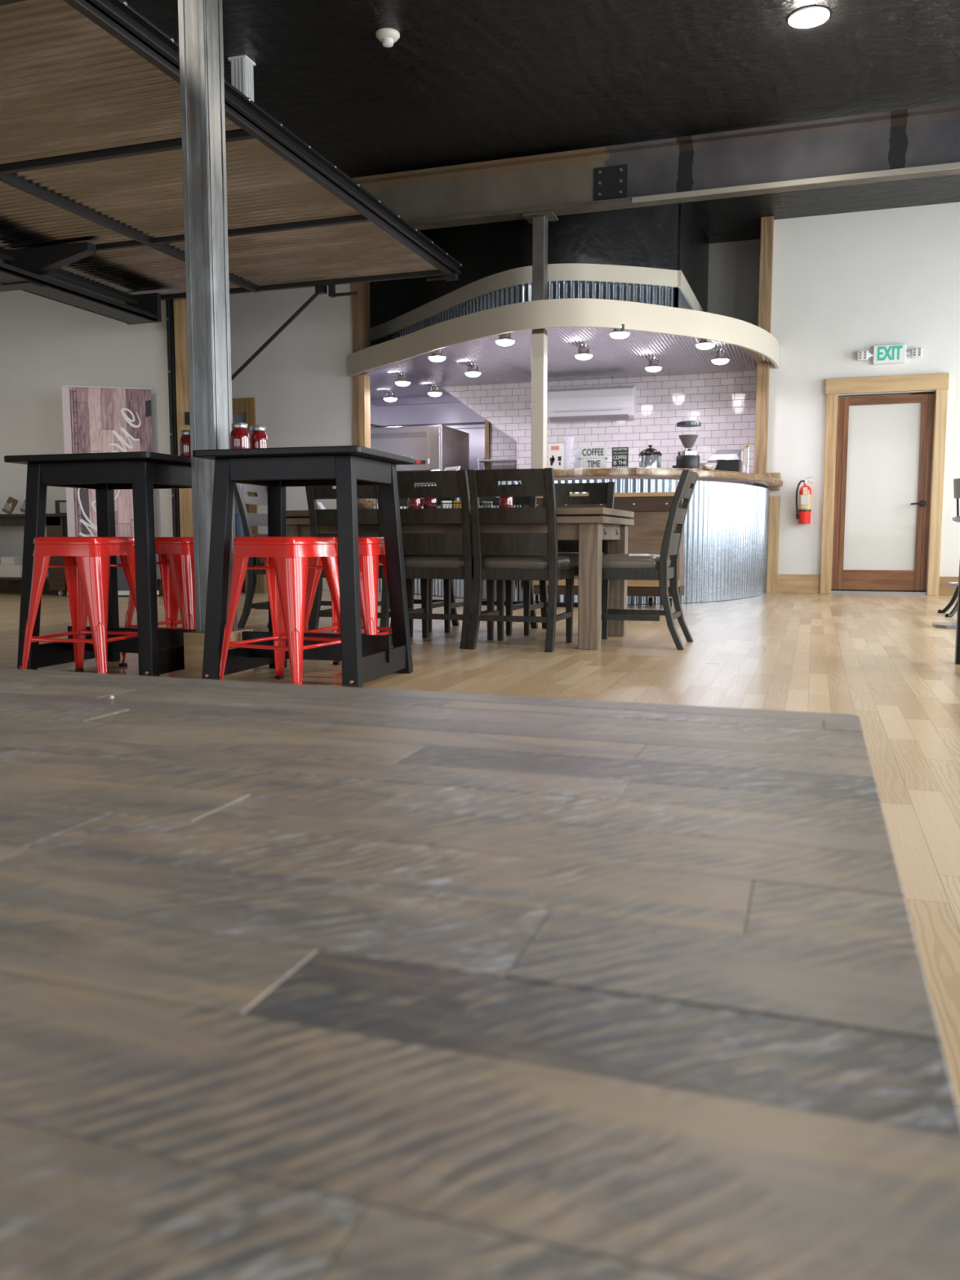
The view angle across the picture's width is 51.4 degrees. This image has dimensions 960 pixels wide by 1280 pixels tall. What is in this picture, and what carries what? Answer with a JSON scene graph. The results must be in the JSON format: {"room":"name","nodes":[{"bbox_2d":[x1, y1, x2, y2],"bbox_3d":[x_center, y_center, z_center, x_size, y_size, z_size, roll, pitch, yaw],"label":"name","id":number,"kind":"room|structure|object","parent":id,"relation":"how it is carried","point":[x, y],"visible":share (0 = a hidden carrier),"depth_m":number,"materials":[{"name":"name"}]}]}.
{"room":"cafe","nodes":[
{"label":"cafe","id":0,"kind":"room"},
{"bbox_2d":[0,289,173,578],"bbox_3d":[-4.369,-2.426,10.404,3.020,3.880,0.150,2,6,18],"label":"wall","id":1,"kind":"structure","parent":0,"point":[46,344],"depth_m":10.30,"materials":[{"name":"white paint"}]},
{"bbox_2d":[0,578,163,595],"bbox_3d":[-4.401,-0.572,10.510,3.010,0.170,0.025,2,6,18],"label":"baseboard","id":2,"kind":"structure","parent":1,"relation":"attached to","point":[6,585],"depth_m":10.68,"materials":[{"name":"brown wood"}]},
{"bbox_2d":[165,299,180,537],"bbox_3d":[-3.025,-1.904,9.870,0.070,2.950,0.100,2,6,18],"label":"door track","id":3,"kind":"object","parent":1,"relation":"attached to","point":[169,303],"visible":0.49,"depth_m":9.80,"materials":[{"name":"black metal"}]},
{"bbox_2d":[229,283,353,589],"bbox_3d":[-3.315,-2.570,11.822,4.120,3.880,0.120,2,6,18],"label":"wall","id":4,"kind":"structure","parent":0,"point":[301,387],"depth_m":11.30,"materials":[{"name":"white paint"}]},
{"bbox_2d":[232,413,248,587],"bbox_3d":[-3.068,-1.636,11.834,0.840,2.020,0.040,2,6,18],"label":"door","id":5,"kind":"structure","parent":4,"relation":"in","point":[237,418],"depth_m":11.65,"materials":[{"name":"grey"}]},
{"bbox_2d":[231,397,258,564],"bbox_3d":[-3.092,-1.713,11.755,1.060,2.190,0.030,2,6,18],"label":"trim","id":6,"kind":"structure","parent":4,"relation":"attached to","point":[247,405],"depth_m":11.53,"materials":[{"name":"brown wood"}]},
{"bbox_2d":[370,404,379,427],"bbox_3d":[-1.817,-1.926,12.816,0.100,2.400,2.580,2,6,18],"label":"wall","id":7,"kind":"structure","parent":0,"point":[375,410],"depth_m":13.68,"materials":[{"name":"paint"}]},
{"bbox_2d":[370,422,484,429],"bbox_3d":[-0.941,-2.779,12.400,1.770,0.080,2.450,2,6,18],"label":"trim","id":8,"kind":"structure","parent":7,"relation":"attached to","point":[468,423],"depth_m":13.49,"materials":[{"name":"grey"}]},
{"bbox_2d":[379,402,484,470],"bbox_3d":[-0.552,-2.016,13.698,1.820,2.400,0.100,2,6,18],"label":"wall","id":9,"kind":"structure","parent":0,"point":[454,412],"depth_m":13.51,"materials":[{"name":"white paint"}]},
{"bbox_2d":[0,587,959,1114],"bbox_3d":[-1.315,0.095,5.269,12.200,0.100,17.700,2,6,18],"label":"floor","id":10,"kind":"structure","parent":0,"point":[881,660],"depth_m":4.35,"materials":[{"name":"brown wood"}]},
{"bbox_2d":[0,513,67,595],"bbox_3d":[-4.778,-0.883,10.327,1.590,0.824,0.350,2,6,18],"label":"console table","id":11,"kind":"object","parent":10,"relation":"on","point":[56,525],"visible":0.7,"depth_m":10.01,"materials":[{"name":"grey wood"}]},
{"bbox_2d":[2,496,17,514],"bbox_3d":[-4.855,-1.387,10.316,0.174,0.191,0.068,3,6,25],"label":"cutting board","id":12,"kind":"object","parent":11,"relation":"on","point":[11,504],"visible":0.85,"depth_m":10.30,"materials":[{"name":"brown wood"}]},
{"bbox_2d":[0,564,22,577],"bbox_3d":[-4.870,-0.720,10.379,0.394,0.129,0.180,2,6,18],"label":"carton","id":13,"kind":"object","parent":11,"relation":"on","point":[6,571],"visible":0.52,"depth_m":10.27,"materials":[{"name":"grey"}]},
{"bbox_2d":[0,556,22,564],"bbox_3d":[-4.836,-0.824,10.357,0.164,0.079,0.180,2,6,18],"label":"carton","id":14,"kind":"object","parent":13,"relation":"on","point":[4,560],"visible":0.8,"depth_m":10.28,"materials":[{"name":"grey"}]},
{"bbox_2d":[0,577,48,580],"bbox_3d":[-4.796,-0.642,10.362,1.350,0.020,0.260,2,6,18],"label":"shelf","id":15,"kind":"object","parent":11,"relation":"attached to","point":[1,578],"depth_m":10.25,"materials":[{"name":"grey wood"}]},
{"bbox_2d":[54,500,66,513],"bbox_3d":[-4.152,-1.342,10.085,0.240,0.135,0.123,2,6,18],"label":"box","id":16,"kind":"object","parent":11,"relation":"on","point":[60,505],"visible":0.32,"depth_m":10.04,"materials":[{"name":"grey wood"}]},
{"bbox_2d":[21,537,137,673],"bbox_3d":[-1.607,-0.129,4.094,0.388,0.585,0.388,1,6,13],"label":"metal stool","id":17,"kind":"object","parent":10,"relation":"on","point":[86,565],"visible":0.77,"depth_m":3.95,"materials":[{"name":"red metal"}]},
{"bbox_2d":[4,451,195,676],"bbox_3d":[-1.541,-0.321,4.338,0.700,0.915,0.620,2,6,17],"label":"pub table","id":18,"kind":"object","parent":10,"relation":"on","point":[159,651],"visible":0.64,"depth_m":4.13,"materials":[{"name":"black wood"}]},
{"bbox_2d":[178,430,191,457],"bbox_3d":[-1.253,-0.838,4.296,0.083,0.122,0.082,-1,6,-12],"label":"mason jar","id":19,"kind":"object","parent":18,"relation":"on","point":[184,450],"visible":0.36,"depth_m":4.26,"materials":[{"name":"red glass"}]},
{"bbox_2d":[61,385,159,595],"bbox_3d":[-3.650,-1.453,9.832,0.870,2.060,0.190,-1,6,-11],"label":"banner","id":20,"kind":"object","parent":10,"relation":"on","point":[96,419],"visible":0.49,"depth_m":9.85,"materials":[{"name":"pink fabric"}]},
{"bbox_2d":[69,386,82,537],"bbox_3d":[-3.967,-1.653,9.815,0.060,1.640,0.001,-1,6,-11],"label":"wooden plank","id":21,"kind":"object","parent":20,"relation":"on","point":[69,387],"depth_m":9.78,"materials":[{"name":"wood"}]},
{"bbox_2d":[80,488,90,534],"bbox_3d":[-3.900,-1.296,9.864,0.075,0.500,0.001,-1,6,-11],"label":"print","id":22,"kind":"object","parent":20,"relation":"attached to","point":[84,492],"depth_m":9.86},
{"bbox_2d":[119,537,195,666],"bbox_3d":[-1.388,-0.181,4.609,0.388,0.585,0.388,2,6,18],"label":"metal stool","id":23,"kind":"object","parent":10,"relation":"on","point":[175,554],"visible":0.48,"depth_m":4.43,"materials":[{"name":"red metal"}]},
{"bbox_2d":[173,297,193,537],"bbox_3d":[-2.862,-2.083,9.898,0.180,3.300,0.220,2,6,18],"label":"timber post","id":24,"kind":"object","parent":10,"relation":"on","point":[180,304],"visible":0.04,"depth_m":9.76,"materials":[{"name":"brown wood"}]},
{"bbox_2d":[0,0,462,425],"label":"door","id":25,"kind":"structure","parent":24,"relation":"attached to","point":[91,138],"depth_m":6.48,"materials":[{"name":"wood"}]},
{"bbox_2d":[0,241,161,324],"bbox_3d":[-4.139,-2.793,6.238,1.150,0.270,6.700,2,6,18],"label":"beam","id":26,"kind":"structure","parent":25,"relation":"attached to","point":[30,270],"depth_m":8.20,"materials":[{"name":"black"}]},
{"bbox_2d":[183,627,253,678],"bbox_3d":[-1.111,0.053,4.259,0.170,0.187,0.270,2,6,18],"label":"block","id":27,"kind":"object","parent":10,"relation":"on","point":[193,642],"visible":0.47,"depth_m":4.15,"materials":[{"name":"brown wood"}]},
{"bbox_2d":[177,0,237,632],"bbox_3d":[-1.110,-1.873,4.030,0.124,3.690,0.134,2,6,18],"label":"steel column","id":28,"kind":"structure","parent":27,"relation":"on","point":[201,47],"depth_m":4.02,"materials":[{"name":"metal"}]},
{"bbox_2d":[235,513,244,592],"bbox_3d":[-2.860,-0.926,10.594,0.600,0.858,0.635,2,6,18],"label":"armchair","id":29,"kind":"object","parent":10,"relation":"on","point":[238,525],"visible":0.07,"depth_m":10.70,"materials":[{"name":"blue fabric"}]},
{"bbox_2d":[245,569,267,593],"bbox_3d":[-2.352,-0.659,10.723,0.220,0.300,0.292,2,6,18],"label":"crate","id":30,"kind":"object","parent":10,"relation":"on","point":[261,587],"visible":0.23,"depth_m":10.59,"materials":[{"name":"brown wood"}]},
{"bbox_2d":[218,536,341,684],"bbox_3d":[-0.746,-0.104,3.851,0.388,0.585,0.388,3,6,26],"label":"metal stool","id":31,"kind":"object","parent":10,"relation":"on","point":[286,566],"visible":0.83,"depth_m":3.73,"materials":[{"name":"red metal"}]},
{"bbox_2d":[234,483,331,630],"bbox_3d":[-1.214,-0.525,6.280,0.547,0.928,0.464,2,6,15],"label":"dining chair","id":32,"kind":"object","parent":10,"relation":"on","point":[248,519],"visible":0.23,"depth_m":6.14,"materials":[{"name":"grey wood"}]},
{"bbox_2d":[192,445,414,687],"bbox_3d":[-0.694,-0.296,4.084,0.700,0.915,0.620,2,6,16],"label":"pub table","id":33,"kind":"object","parent":10,"relation":"on","point":[364,658],"visible":0.91,"depth_m":3.91,"materials":[{"name":"black wood"}]},
{"bbox_2d":[229,422,250,448],"bbox_3d":[-0.967,-0.810,4.017,0.082,0.122,0.083,2,6,18],"label":"mason jar","id":34,"kind":"object","parent":33,"relation":"on","point":[239,437],"visible":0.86,"depth_m":3.98,"materials":[{"name":"red glass"}]},
{"bbox_2d":[248,425,268,448],"bbox_3d":[-0.916,-0.821,4.121,0.082,0.122,0.083,-6,8,-44],"label":"mason jar","id":35,"kind":"object","parent":33,"relation":"on","point":[258,437],"visible":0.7,"depth_m":4.09,"materials":[{"name":"red glass"}]},
{"bbox_2d":[303,537,391,679],"bbox_3d":[-0.548,-0.153,4.331,0.388,0.585,0.388,2,6,19],"label":"metal stool","id":36,"kind":"object","parent":10,"relation":"on","point":[370,548],"visible":0.27,"depth_m":4.16,"materials":[{"name":"red metal"}]},
{"bbox_2d":[305,484,413,637],"bbox_3d":[-0.670,-0.458,5.622,0.464,0.928,0.547,2,6,15],"label":"dining chair","id":37,"kind":"object","parent":10,"relation":"on","point":[365,516],"visible":0.31,"depth_m":5.43,"materials":[{"name":"grey wood"}]},
{"bbox_2d":[378,555,405,567],"bbox_3d":[-0.651,-0.456,5.692,0.428,0.079,0.402,2,6,15],"label":"seat cushion","id":38,"kind":"object","parent":37,"relation":"on","point":[380,561],"depth_m":5.47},
{"bbox_2d":[351,281,370,499],"bbox_3d":[-1.315,-2.492,11.153,0.140,3.860,0.175,2,6,18],"label":"timber post","id":39,"kind":"object","parent":10,"relation":"on","point":[361,301],"visible":0.2,"depth_m":10.99,"materials":[{"name":"brown wood"}]},
{"bbox_2d":[358,374,371,499],"bbox_3d":[-1.285,-1.753,11.208,0.070,2.380,0.155,2,6,18],"label":"timber post","id":40,"kind":"object","parent":10,"relation":"on","point":[363,380],"visible":0.44,"depth_m":11.08,"materials":[{"name":"brown wood"}]},
{"bbox_2d":[377,485,459,631],"bbox_3d":[-0.432,-0.541,6.446,0.464,0.928,0.547,2,6,17],"label":"dining chair","id":41,"kind":"object","parent":10,"relation":"on","point":[433,603],"visible":0.08,"depth_m":6.55,"materials":[{"name":"grey wood"}]},
{"bbox_2d":[370,424,469,499],"bbox_3d":[-0.853,-1.665,12.596,1.165,1.925,1.038,2,6,18],"label":"refrigerator","id":42,"kind":"object","parent":10,"relation":"on","point":[440,446],"visible":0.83,"depth_m":12.03,"materials":[{"name":"silver metal"}]},
{"bbox_2d":[388,470,494,648],"bbox_3d":[-0.209,-0.446,5.500,0.464,0.928,0.547,2,6,18],"label":"dining chair","id":43,"kind":"object","parent":10,"relation":"on","point":[450,556],"visible":0.65,"depth_m":5.30,"materials":[{"name":"grey wood"}]},
{"bbox_2d":[404,555,486,568],"bbox_3d":[-0.186,-0.443,5.570,0.428,0.079,0.402,2,6,18],"label":"seat cushion","id":44,"kind":"object","parent":43,"relation":"on","point":[410,561],"depth_m":5.38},
{"bbox_2d":[285,506,634,649],"bbox_3d":[-0.127,-0.384,5.851,1.900,0.735,0.920,2,6,18],"label":"dining table","id":45,"kind":"object","parent":10,"relation":"on","point":[589,526],"visible":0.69,"depth_m":5.24,"materials":[{"name":"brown wood"}]},
{"bbox_2d":[356,499,376,509],"bbox_3d":[-0.712,-0.817,6.108,0.156,0.075,0.152,2,6,18],"label":"woven basket","id":46,"kind":"object","parent":45,"relation":"on","point":[362,504],"visible":0.52,"depth_m":6.05,"materials":[{"name":"brown wicker"}]},
{"bbox_2d":[407,497,421,508],"bbox_3d":[-0.385,-0.817,5.871,0.082,0.122,0.083,0,6,-5],"label":"mason jar","id":47,"kind":"object","parent":45,"relation":"on","point":[412,503],"visible":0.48,"depth_m":5.84,"materials":[{"name":"red glass"}]},
{"bbox_2d":[498,496,513,507],"bbox_3d":[0.149,-0.801,5.716,0.083,0.122,0.082,3,7,28],"label":"mason jar","id":48,"kind":"object","parent":45,"relation":"on","point":[506,501],"visible":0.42,"depth_m":5.68,"materials":[{"name":"red glass"}]},
{"bbox_2d":[0,667,959,1279],"bbox_3d":[-0.485,0.304,0.572,1.340,0.430,1.077,2,6,18],"label":"table","id":49,"kind":"object","parent":10,"relation":"on","point":[297,981],"visible":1,"depth_m":0.32,"materials":[{"name":"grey wood"}]},
{"bbox_2d":[443,484,537,635],"bbox_3d":[0.075,-0.524,6.278,0.464,0.928,0.547,2,6,20],"label":"dining chair","id":50,"kind":"object","parent":10,"relation":"on","point":[510,605],"visible":0.13,"depth_m":6.15,"materials":[{"name":"grey wood"}]},
{"bbox_2d":[476,456,516,470],"bbox_3d":[0.263,-1.498,12.551,0.560,1.600,0.250,2,6,18],"label":"steel shelf","id":51,"kind":"object","parent":10,"relation":"on","point":[478,460],"visible":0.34,"depth_m":12.44,"materials":[{"name":"silver metal"}]},
{"bbox_2d":[466,467,574,652],"bbox_3d":[0.227,-0.429,5.340,0.464,0.928,0.547,2,6,18],"label":"dining chair","id":52,"kind":"object","parent":10,"relation":"on","point":[511,556],"visible":1,"depth_m":5.16,"materials":[{"name":"grey wood"}]},
{"bbox_2d":[483,554,569,568],"bbox_3d":[0.250,-0.427,5.410,0.428,0.079,0.402,2,6,18],"label":"seat cushion","id":53,"kind":"object","parent":52,"relation":"on","point":[490,562],"depth_m":5.23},
{"bbox_2d":[523,481,615,635],"bbox_3d":[0.550,-0.506,6.100,0.464,0.928,0.547,2,6,18],"label":"dining chair","id":54,"kind":"object","parent":10,"relation":"on","point":[599,493],"visible":0.3,"depth_m":6.25,"materials":[{"name":"grey wood"}]},
{"bbox_2d":[557,551,578,565],"bbox_3d":[0.527,-0.490,6.033,0.428,0.079,0.402,2,6,18],"label":"seat cushion","id":55,"kind":"object","parent":54,"relation":"on","point":[573,557],"depth_m":5.83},
{"bbox_2d":[373,467,782,604],"bbox_3d":[0.727,-1.030,10.018,4.329,1.180,2.539,2,6,18],"label":"bar counter","id":56,"kind":"object","parent":10,"relation":"on","point":[731,526],"depth_m":9.17,"materials":[{"name":"metal"}]},
{"bbox_2d":[522,210,558,468],"bbox_3d":[0.527,-2.599,8.797,0.260,2.188,0.220,2,6,18],"label":"steel column","id":57,"kind":"structure","parent":56,"relation":"on","point":[540,220],"depth_m":8.74,"materials":[{"name":"metal"}]},
{"bbox_2d":[351,102,959,230],"bbox_3d":[1.871,-3.858,8.160,8.180,0.478,0.195,2,6,18],"label":"steel beam","id":58,"kind":"structure","parent":57,"relation":"on","point":[919,142],"depth_m":8.20,"materials":[{"name":"silver metal"}]},
{"bbox_2d":[547,443,563,469],"bbox_3d":[0.691,-1.657,9.092,0.145,0.255,0.060,2,6,18],"label":"sign","id":59,"kind":"object","parent":56,"relation":"on","point":[555,451],"visible":0.83,"depth_m":9.08,"materials":[{"name":"white paper"}]},
{"bbox_2d":[578,445,607,468],"bbox_3d":[1.041,-1.662,9.187,0.260,0.245,0.080,2,6,18],"label":"letter board","id":60,"kind":"object","parent":56,"relation":"on","point":[595,455],"visible":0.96,"depth_m":9.17,"materials":[{"name":"grey"}]},
{"bbox_2d":[612,447,628,467],"bbox_3d":[1.280,-1.645,9.115,0.144,0.225,0.038,2,6,18],"label":"coffee sign","id":61,"kind":"object","parent":56,"relation":"on","point":[620,455],"visible":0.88,"depth_m":9.10,"materials":[{"name":"grey"}]},
{"bbox_2d":[638,444,662,467],"bbox_3d":[1.553,-1.656,9.111,0.212,0.248,0.212,2,6,18],"label":"glass canister","id":62,"kind":"object","parent":56,"relation":"on","point":[650,457],"visible":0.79,"depth_m":9.03,"materials":[{"name":"grey"}]},
{"bbox_2d":[672,421,701,468],"bbox_3d":[1.876,-1.743,8.995,0.223,0.445,0.223,-3,6,-26],"label":"coffee grinder","id":63,"kind":"object","parent":56,"relation":"on","point":[687,459],"visible":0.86,"depth_m":8.93,"materials":[{"name":"black metal"}]},
{"bbox_2d":[706,448,744,472],"bbox_3d":[2.348,-1.705,9.542,0.315,0.260,0.376,2,6,18],"label":"espresso machine","id":64,"kind":"object","parent":56,"relation":"on","point":[733,460],"visible":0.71,"depth_m":9.40,"materials":[{"name":"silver metal"}]},
{"bbox_2d":[523,492,684,607],"bbox_3d":[1.054,-0.765,8.521,1.380,0.954,0.320,2,6,18],"label":"cart","id":65,"kind":"object","parent":10,"relation":"on","point":[651,509],"visible":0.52,"depth_m":8.27,"materials":[{"name":"brown wood"}]},
{"bbox_2d":[600,469,698,649],"bbox_3d":[0.894,-0.440,5.440,0.547,0.928,0.464,2,6,18],"label":"dining chair","id":66,"kind":"object","parent":10,"relation":"on","point":[637,566],"visible":0.84,"depth_m":5.27,"materials":[{"name":"grey wood"}]},
{"bbox_2d":[601,553,671,568],"bbox_3d":[0.825,-0.432,5.464,0.402,0.079,0.428,2,6,18],"label":"seat cushion","id":67,"kind":"object","parent":66,"relation":"on","point":[613,561],"depth_m":5.26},
{"bbox_2d":[753,216,773,488],"bbox_3d":[3.002,-2.447,10.612,0.125,3.880,0.280,2,6,18],"label":"timber post","id":68,"kind":"object","parent":10,"relation":"on","point":[766,233],"visible":0.47,"depth_m":10.41,"materials":[{"name":"brown wood"}]},
{"bbox_2d":[937,478,959,617],"bbox_3d":[3.749,-0.686,7.469,0.503,1.030,0.503,2,6,18],"label":"chair","id":69,"kind":"object","parent":10,"relation":"on","point":[956,482],"visible":0.91,"depth_m":7.47,"materials":[{"name":"grey"}]},
{"bbox_2d":[954,564,959,664],"bbox_3d":[2.352,-0.105,4.340,0.450,0.485,0.450,2,6,18],"label":"table","id":70,"kind":"object","parent":10,"relation":"on","point":[957,628],"visible":1,"depth_m":4.59,"materials":[{"name":"black wood"}]},
{"bbox_2d":[489,422,516,469],"bbox_3d":[0.598,-1.911,12.662,0.940,2.400,0.150,2,6,18],"label":"tiled wall","id":71,"kind":"structure","parent":0,"point":[502,446],"depth_m":12.64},
{"bbox_2d":[484,418,489,469],"bbox_3d":[0.212,-1.953,13.078,0.055,2.400,0.800,2,6,18],"label":"trim","id":72,"kind":"structure","parent":71,"relation":"attached to","point":[486,422],"depth_m":12.64,"materials":[{"name":"brown wood"}]},
{"bbox_2d":[123,0,959,244],"bbox_3d":[-1.315,-3.875,4.867,12.200,0.120,17.700,2,6,18],"label":"ceiling","id":73,"kind":"structure","parent":0,"point":[463,82],"depth_m":7.15,"materials":[{"name":"black paint"}]},
{"bbox_2d":[227,54,255,102],"bbox_3d":[-1.654,-3.820,6.956,0.136,0.412,0.136,2,6,18],"label":"box","id":74,"kind":"object","parent":73,"relation":"hanging from","point":[242,66],"visible":0.51,"depth_m":6.89,"materials":[{"name":"grey"}]},
{"bbox_2d":[375,27,399,47],"bbox_3d":[-0.607,-3.950,6.572,0.160,0.075,0.160,2,6,18],"label":"smoke detector","id":75,"kind":"object","parent":73,"relation":"attached to","point":[388,37],"visible":1,"depth_m":6.54,"materials":[{"name":"beige plastic"}]},
{"bbox_2d":[547,201,708,312],"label":"wall","id":76,"kind":"structure","parent":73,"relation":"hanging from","point":[672,237],"depth_m":9.22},
{"bbox_2d":[787,6,830,28],"bbox_3d":[2.090,-3.954,6.347,0.256,0.022,0.256,2,6,18],"label":"recessed light","id":77,"kind":"object","parent":73,"relation":"in","point":[810,16],"visible":1,"depth_m":6.33,"materials":[{"name":"white plastic"}]},
{"bbox_2d":[360,327,773,406],"bbox_3d":[0.226,-2.989,11.335,3.723,0.012,6.019,-6,8,-44],"label":"ceiling","id":78,"kind":"structure","parent":0,"point":[611,357],"depth_m":10.39,"materials":[{"name":"metal"}]},
{"bbox_2d":[427,349,446,361],"bbox_3d":[-0.416,-2.758,9.690,0.176,0.110,0.176,2,6,18],"label":"ceiling lamp","id":79,"kind":"object","parent":78,"relation":"attached to","point":[437,355],"visible":0.92,"depth_m":9.64,"materials":[{"name":"glass"}]},
{"bbox_2d":[464,365,481,377],"bbox_3d":[-0.075,-2.850,10.602,0.176,0.110,0.176,2,6,18],"label":"ceiling lamp","id":80,"kind":"object","parent":78,"relation":"attached to","point":[473,371],"visible":1,"depth_m":10.55,"materials":[{"name":"glass"}]},
{"bbox_2d":[495,332,515,346],"bbox_3d":[0.224,-2.677,8.891,0.176,0.110,0.176,2,6,18],"label":"ceiling lamp","id":81,"kind":"object","parent":78,"relation":"attached to","point":[504,340],"visible":0.91,"depth_m":8.84,"materials":[{"name":"glass"}]},
{"bbox_2d":[574,346,592,359],"bbox_3d":[0.996,-2.747,9.587,0.176,0.110,0.176,2,6,18],"label":"ceiling lamp","id":82,"kind":"object","parent":78,"relation":"attached to","point":[584,353],"visible":1,"depth_m":9.54,"materials":[{"name":"glass"}]},
{"bbox_2d":[609,324,630,338],"bbox_3d":[1.199,-2.644,8.568,0.176,0.110,0.176,2,6,18],"label":"ceiling lamp","id":83,"kind":"object","parent":78,"relation":"attached to","point":[620,333],"visible":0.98,"depth_m":8.52,"materials":[{"name":"glass"}]},
{"bbox_2d":[644,360,662,372],"bbox_3d":[1.786,-2.817,10.280,0.176,0.110,0.176,2,6,18],"label":"ceiling lamp","id":84,"kind":"object","parent":78,"relation":"attached to","point":[653,366],"visible":1,"depth_m":10.23,"materials":[{"name":"glass"}]},
{"bbox_2d":[695,338,715,349],"bbox_3d":[2.043,-2.693,9.054,0.176,0.110,0.176,2,6,18],"label":"ceiling lamp","id":85,"kind":"object","parent":78,"relation":"attached to","point":[703,344],"visible":0.89,"depth_m":9.00,"materials":[{"name":"glass"}]},
{"bbox_2d":[711,351,729,364],"bbox_3d":[2.369,-2.772,9.838,0.176,0.110,0.176,2,6,18],"label":"ceiling lamp","id":86,"kind":"object","parent":78,"relation":"attached to","point":[720,358],"visible":1,"depth_m":9.79,"materials":[{"name":"silver metal"}]},
{"bbox_3d":[0.675,-2.966,10.228,4.522,0.110,3.376,2,6,18],"label":"deck","id":87,"kind":"object","parent":78,"relation":"on","visible":0},
{"bbox_2d":[370,280,693,346],"bbox_3d":[0.281,-3.264,10.688,3.888,0.370,2.606,2,6,18],"label":"metal panel","id":88,"kind":"object","parent":87,"relation":"on","point":[653,295],"visible":0.29,"depth_m":9.35,"materials":[{"name":"metal"}]},
{"bbox_2d":[369,263,703,342],"bbox_3d":[0.281,-3.524,10.674,3.925,0.150,2.674,2,6,18],"label":"fascia band","id":89,"kind":"object","parent":88,"relation":"attached to","point":[556,272],"visible":0.91,"depth_m":9.36,"materials":[{"name":"beige paint"}]},
{"bbox_2d":[347,297,779,377],"bbox_3d":[0.704,-2.883,9.612,4.641,0.230,2.368,1,6,7],"label":"fascia band","id":90,"kind":"object","parent":87,"relation":"attached to","point":[571,312],"visible":1,"depth_m":8.85,"materials":[{"name":"beige paint"}]},
{"bbox_2d":[374,239,759,341],"bbox_3d":[0.388,-3.828,12.088,6.100,1.430,0.100,2,6,18],"label":"wall","id":91,"kind":"structure","parent":0,"point":[733,280],"depth_m":11.19,"materials":[{"name":"grey paint"}]},
{"bbox_2d":[440,370,756,481],"bbox_3d":[1.376,-1.831,11.679,3.840,2.440,0.170,2,6,18],"label":"wall tile","id":92,"kind":"structure","parent":91,"relation":"attached to","point":[724,404],"depth_m":11.33,"materials":[{"name":"tile"}]},
{"bbox_2d":[546,385,635,422],"bbox_3d":[1.261,-2.704,11.434,1.020,0.365,0.198,2,6,18],"label":"air conditioner","id":93,"kind":"object","parent":92,"relation":"attached to","point":[615,402],"visible":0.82,"depth_m":11.36,"materials":[{"name":"white plastic"}]},
{"bbox_2d":[766,201,959,591],"bbox_3d":[4.840,-2.393,10.083,3.700,3.880,0.150,2,6,18],"label":"wall","id":94,"kind":"structure","parent":0,"point":[844,285],"depth_m":10.24,"materials":[{"name":"white paint"}]},
{"bbox_2d":[777,573,820,593],"bbox_3d":[3.331,-0.604,10.676,0.578,0.200,0.025,2,6,18],"label":"baseboard","id":95,"kind":"structure","parent":94,"relation":"attached to","point":[787,583],"depth_m":10.64,"materials":[{"name":"brown wood"}]},
{"bbox_2d":[795,476,813,524],"bbox_3d":[3.409,-1.467,10.485,0.142,0.496,0.135,-4,7,-36],"label":"fire extinguisher","id":96,"kind":"object","parent":94,"relation":"attached to","point":[803,512],"visible":1,"depth_m":10.45,"materials":[{"name":"red metal"}]},
{"bbox_2d":[819,394,838,593],"bbox_3d":[3.655,-1.520,10.461,0.112,2.065,0.050,2,6,18],"label":"trim","id":97,"kind":"structure","parent":94,"relation":"attached to","point":[831,419],"depth_m":10.44,"materials":[{"name":"brown wood"}]},
{"bbox_2d":[831,590,926,595],"bbox_3d":[4.177,-0.499,10.485,0.930,0.030,0.150,2,6,18],"label":"trim","id":98,"kind":"structure","parent":94,"relation":"attached to","point":[855,592],"depth_m":10.41,"materials":[{"name":"grey"}]},
{"bbox_2d":[831,393,935,591],"bbox_3d":[4.168,-1.516,10.356,0.930,2.000,0.136,2,6,18],"label":"door","id":99,"kind":"structure","parent":94,"relation":"in","point":[884,444],"depth_m":10.37,"materials":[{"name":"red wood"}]},
{"bbox_2d":[825,373,949,395],"bbox_3d":[4.141,-2.610,10.183,1.167,0.160,0.060,2,6,18],"label":"trim","id":100,"kind":"structure","parent":94,"relation":"attached to","point":[919,382],"depth_m":10.15,"materials":[{"name":"brown wood"}]},
{"bbox_2d":[857,343,922,364],"bbox_3d":[4.159,-2.901,10.137,0.614,0.184,0.080,2,6,18],"label":"exit sign","id":101,"kind":"object","parent":94,"relation":"attached to","point":[889,353],"visible":1,"depth_m":10.12,"materials":[{"name":"white plastic"}]},
{"bbox_2d":[857,350,873,360],"bbox_3d":[3.940,-2.908,10.200,0.160,0.094,0.060,2,6,18],"label":"lamp","id":102,"kind":"object","parent":101,"relation":"attached to","point":[864,354],"depth_m":10.18,"materials":[{"name":"grey"}]},
{"bbox_2d":[906,347,922,357],"bbox_3d":[4.371,-2.893,10.057,0.160,0.094,0.060,2,6,18],"label":"lamp","id":103,"kind":"object","parent":101,"relation":"attached to","point":[915,352],"depth_m":10.03,"materials":[{"name":"grey"}]},
{"bbox_2d":[926,389,947,595],"bbox_3d":[4.641,-1.486,10.135,0.108,2.065,0.050,2,6,18],"label":"trim","id":104,"kind":"structure","parent":94,"relation":"attached to","point":[941,395],"depth_m":10.11,"materials":[{"name":"brown wood"}]},
{"bbox_2d":[938,576,958,595],"bbox_3d":[5.632,-0.522,9.915,1.972,0.190,0.025,2,6,18],"label":"baseboard","id":105,"kind":"structure","parent":94,"relation":"attached to","point":[944,588],"depth_m":10.19,"materials":[{"name":"brown wood"}]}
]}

